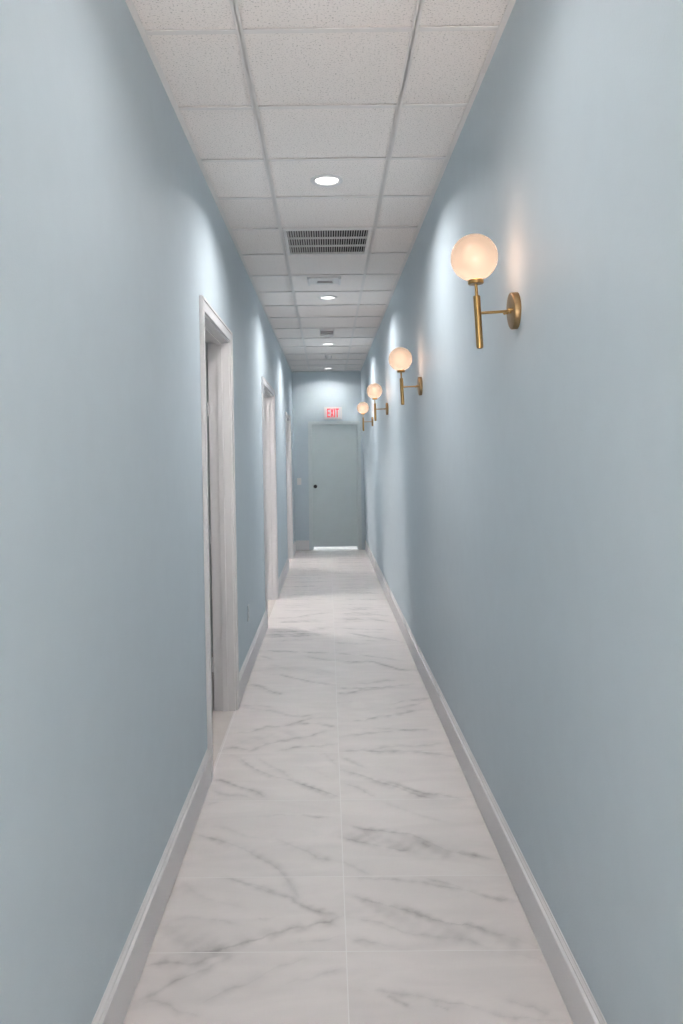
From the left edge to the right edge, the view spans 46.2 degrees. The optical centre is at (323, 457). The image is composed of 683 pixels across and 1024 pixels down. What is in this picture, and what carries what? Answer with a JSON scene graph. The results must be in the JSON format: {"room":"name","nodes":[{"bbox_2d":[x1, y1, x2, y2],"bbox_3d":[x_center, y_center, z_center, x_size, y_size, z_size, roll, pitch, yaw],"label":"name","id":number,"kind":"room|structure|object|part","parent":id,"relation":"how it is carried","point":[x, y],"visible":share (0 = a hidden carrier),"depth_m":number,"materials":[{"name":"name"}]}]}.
{"room":"office corridor","nodes":[
{"label":"office corridor","id":0,"kind":"room"},
{"bbox_2d":[0,0,294,1023],"bbox_3d":[-0.639,0.002,6.261,0.150,3.220,15.116,-1,0,0],"label":"wall","id":1,"kind":"structure","parent":0,"point":[113,231],"depth_m":2.14,"materials":[{"name":"teal paint"}]},
{"bbox_2d":[91,748,210,1023],"bbox_3d":[-0.580,1.506,1.308,0.018,0.165,5.210,-1,0,0],"label":"baseboard","id":2,"kind":"structure","parent":1,"relation":"attached to","point":[115,1002],"depth_m":2.62,"materials":[{"name":"white paint"}]},
{"bbox_2d":[199,295,238,781],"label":"door","id":3,"kind":"structure","parent":1,"relation":"in","point":[224,662],"depth_m":5.01,"materials":[{"name":"white paint"}]},
{"bbox_2d":[247,604,248,620],"bbox_3d":[-0.553,1.146,5.893,0.010,0.116,0.072,-1,0,0],"label":"wall outlet","id":4,"kind":"object","parent":1,"relation":"attached to","point":[248,604],"visible":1,"depth_m":5.87,"materials":[{"name":"white plastic"}]},
{"bbox_2d":[239,610,267,704],"bbox_3d":[-0.540,1.506,6.268,0.018,0.165,2.350,-1,0,0],"label":"baseboard","id":5,"kind":"structure","parent":1,"relation":"attached to","point":[248,664],"depth_m":6.00,"materials":[{"name":"white paint"}]},
{"bbox_2d":[278,558,288,594],"bbox_3d":[-0.509,1.505,10.183,0.018,0.165,2.360,-1,0,0],"label":"baseboard","id":6,"kind":"structure","parent":1,"relation":"attached to","point":[281,580],"depth_m":10.03,"materials":[{"name":"white paint"}]},
{"bbox_2d":[293,541,295,556],"bbox_3d":[-0.486,1.505,13.135,0.018,0.165,1.065,-1,0,0],"label":"baseboard","id":7,"kind":"structure","parent":1,"relation":"attached to","point":[294,544],"depth_m":13.12,"materials":[{"name":"white paint"}]},
{"bbox_2d":[205,342,212,652],"bbox_3d":[-1.681,0.213,4.933,1.985,2.820,3.250,-1,0,0],"label":"wall","id":8,"kind":"structure","parent":0,"point":[205,342],"depth_m":6.50,"materials":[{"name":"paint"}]},
{"bbox_2d":[212,653,213,690],"bbox_3d":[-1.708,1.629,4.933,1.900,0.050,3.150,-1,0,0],"label":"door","id":9,"kind":"structure","parent":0,"point":[212,653],"depth_m":5.74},
{"bbox_2d":[212,710,233,765],"bbox_3d":[-0.662,1.591,4.503,0.198,0.002,1.060,-1,0,0],"label":"floor","id":10,"kind":"structure","parent":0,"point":[221,720],"depth_m":4.71,"materials":[{"name":"white tile"}]},
{"bbox_2d":[268,600,275,619],"bbox_3d":[-0.638,1.591,8.223,0.210,0.002,1.440,-1,0,0],"label":"floor","id":11,"kind":"structure","parent":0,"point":[271,603],"depth_m":8.52,"materials":[{"name":"white tile"}]},
{"bbox_2d":[125,0,515,371],"bbox_3d":[0.013,-1.554,6.232,1.900,0.183,15.265,-1,0,0],"label":"ceiling","id":12,"kind":"structure","parent":0,"point":[267,97],"depth_m":3.50,"materials":[{"name":"tile"}]},
{"bbox_2d":[307,276,340,285],"bbox_3d":[0.004,-1.461,6.620,0.276,0.032,0.250,-1,0,0],"label":"ceiling vent","id":13,"kind":"object","parent":12,"relation":"in","point":[319,280],"visible":1,"depth_m":6.59,"materials":[{"name":"white plastic"}]},
{"bbox_2d":[310,174,342,186],"bbox_3d":[0.017,-1.472,4.252,0.173,0.013,0.173,-1,0,0],"label":"recessed light","id":14,"kind":"object","parent":12,"relation":"in","point":[323,180],"visible":1,"depth_m":4.25,"materials":[{"name":"white"}]},
{"bbox_2d":[320,329,333,336],"bbox_3d":[0.039,-1.452,9.332,0.168,0.052,0.236,-1,0,0],"label":"ceiling vent","id":15,"kind":"object","parent":12,"relation":"in","point":[323,332],"visible":0.99,"depth_m":9.22,"materials":[{"name":"white plastic"}]},
{"bbox_3d":[0.039,-1.466,9.335,0.168,0.024,0.230,-1,0,0],"label":"plate","id":16,"kind":"part","parent":15,"relation":"part of","materials":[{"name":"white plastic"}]},
{"bbox_2d":[283,229,371,254],"bbox_3d":[0.025,-1.533,5.460,0.574,0.144,0.641,-1,0,0],"label":"ceiling vent","id":17,"kind":"object","parent":12,"relation":"in","point":[297,241],"visible":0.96,"depth_m":5.58,"materials":[{"name":"white metal"}]},
{"bbox_2d":[319,295,336,299],"bbox_3d":[0.040,-1.472,7.376,0.173,0.013,0.173,-1,0,0],"label":"recessed light","id":18,"kind":"object","parent":12,"relation":"in","point":[327,297],"visible":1,"depth_m":7.37,"materials":[{"name":"white"}]},
{"bbox_2d":[292,371,365,549],"bbox_3d":[0.080,-0.006,13.740,1.514,3.220,0.150,-1,0,0],"label":"wall","id":19,"kind":"structure","parent":0,"point":[312,391],"depth_m":13.67,"materials":[{"name":"teal paint"}]},
{"bbox_2d":[296,540,308,549],"bbox_3d":[-0.360,1.504,13.659,0.231,0.165,0.016,-1,0,0],"label":"baseboard","id":20,"kind":"structure","parent":19,"relation":"attached to","point":[300,544],"depth_m":13.65,"materials":[{"name":"white paint"}]},
{"bbox_2d":[324,407,341,418],"bbox_3d":[0.159,-0.752,13.636,0.308,0.206,0.056,-1,0,0],"label":"exit sign","id":21,"kind":"object","parent":19,"relation":"attached to","point":[329,412],"visible":1,"depth_m":13.61,"materials":[{"name":"white plastic"}]},
{"bbox_2d":[308,421,361,549],"bbox_3d":[0.193,0.484,13.729,0.897,2.198,0.171,-1,0,0],"label":"door","id":22,"kind":"structure","parent":19,"relation":"in","point":[334,447],"depth_m":13.72,"materials":[{"name":"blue paint"}]},
{"bbox_2d":[313,548,356,549],"bbox_3d":[0.205,1.583,13.754,0.777,0.008,0.120,-1,0,0],"label":"trim","id":23,"kind":"structure","parent":19,"relation":"attached to","point":[353,548],"depth_m":13.70,"materials":[{"name":"white metal"}]},
{"bbox_2d":[314,546,356,548],"bbox_3d":[0.343,1.613,15.489,5.500,0.056,3.350,-1,0,0],"label":"floor","id":24,"kind":"structure","parent":0,"point":[349,547],"depth_m":14.04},
{"bbox_2d":[123,549,572,1023],"bbox_3d":[0.047,1.585,6.199,1.600,0.001,14.995,-1,0,0],"label":"floor","id":25,"kind":"structure","parent":0,"point":[341,864],"depth_m":3.10,"materials":[{"name":"stone"}]},
{"bbox_2d":[361,0,682,1023],"bbox_3d":[0.727,-0.013,6.254,0.182,3.220,15.116,-1,0,0],"label":"wall","id":26,"kind":"structure","parent":0,"point":[524,509],"depth_m":2.18,"materials":[{"name":"teal paint"}]},
{"bbox_2d":[357,402,373,430],"bbox_3d":[0.554,-0.542,10.612,0.216,0.385,0.157,-1,0,0],"label":"wall sconce","id":27,"kind":"object","parent":26,"relation":"attached to","point":[362,407],"visible":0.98,"depth_m":10.57,"materials":[{"name":"gold metal"}]},
{"bbox_3d":[0.521,-0.655,10.613,0.157,0.157,0.157,-1,0,0],"label":"globe","id":28,"kind":"part","parent":27,"relation":"part of"},
{"bbox_2d":[367,383,388,420],"bbox_3d":[0.550,-0.561,8.130,0.216,0.385,0.157,-2,0,0],"label":"wall sconce","id":29,"kind":"object","parent":26,"relation":"attached to","point":[374,390],"visible":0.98,"depth_m":8.08,"materials":[{"name":"gold metal"}]},
{"bbox_3d":[0.517,-0.674,8.131,0.157,0.157,0.157,-2,0,0],"label":"globe","id":30,"kind":"part","parent":29,"relation":"part of"},
{"bbox_3d":[0.524,-0.457,8.130,0.024,0.179,0.024,-2,0,0],"label":"rod","id":31,"kind":"part","parent":29,"relation":"part of","materials":[{"name":"gold metal"}]},
{"bbox_2d":[389,347,422,404],"bbox_3d":[0.547,-0.540,5.330,0.226,0.385,0.157,-1,0,0],"label":"wall sconce","id":32,"kind":"object","parent":26,"relation":"attached to","point":[400,358],"visible":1,"depth_m":5.28,"materials":[{"name":"gold metal"}]},
{"bbox_3d":[0.511,-0.654,5.331,0.157,0.157,0.157,-3,0,0],"label":"globe","id":33,"kind":"part","parent":32,"relation":"part of"},
{"bbox_3d":[0.522,-0.437,5.330,0.024,0.179,0.024,-3,0,0],"label":"rod","id":34,"kind":"part","parent":32,"relation":"part of","materials":[{"name":"gold metal"}]},
{"bbox_2d":[365,540,606,1023],"bbox_3d":[0.705,1.492,6.179,0.019,0.165,14.965,-1,0,0],"label":"baseboard","id":35,"kind":"structure","parent":26,"relation":"attached to","point":[582,1007],"depth_m":2.92,"materials":[{"name":"white paint"}]},
{"bbox_2d":[451,234,520,348],"bbox_3d":[0.543,-0.557,2.688,0.229,0.384,0.157,-1,0,0],"label":"wall sconce","id":36,"kind":"object","parent":26,"relation":"attached to","point":[474,257],"visible":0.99,"depth_m":2.64,"materials":[{"name":"gold metal"}]},
{"bbox_3d":[0.506,-0.670,2.688,0.157,0.157,0.157,-4,0,0],"label":"globe","id":37,"kind":"part","parent":36,"relation":"part of"},
{"bbox_3d":[0.520,-0.453,2.688,0.024,0.179,0.024,-4,0,0],"label":"rod","id":38,"kind":"part","parent":36,"relation":"part of","materials":[{"name":"gold metal"}]},
{"bbox_3d":[0.573,-0.487,2.687,0.112,0.018,0.018,-4,0,0],"label":"arm","id":39,"kind":"part","parent":36,"relation":"part of","materials":[{"name":"gold metal"}]},
{"bbox_3d":[-1.664,0.213,8.533,1.985,2.820,3.650,-1,0,0],"label":"wall","id":40,"kind":"structure","parent":0,"visible":0},
{"bbox_2d":[261,376,278,622],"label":"door","id":41,"kind":"structure","parent":40,"relation":"in","point":[268,393],"depth_m":8.93,"materials":[{"name":"white paint"}]},
{"bbox_3d":[-1.646,0.213,12.258,1.985,2.820,3.400,-1,0,0],"label":"wall","id":42,"kind":"structure","parent":0,"visible":0},
{"bbox_2d":[285,412,292,558],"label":"door","id":43,"kind":"structure","parent":42,"relation":"in","point":[287,416],"depth_m":12.53,"materials":[{"name":"white paint"}]}
]}

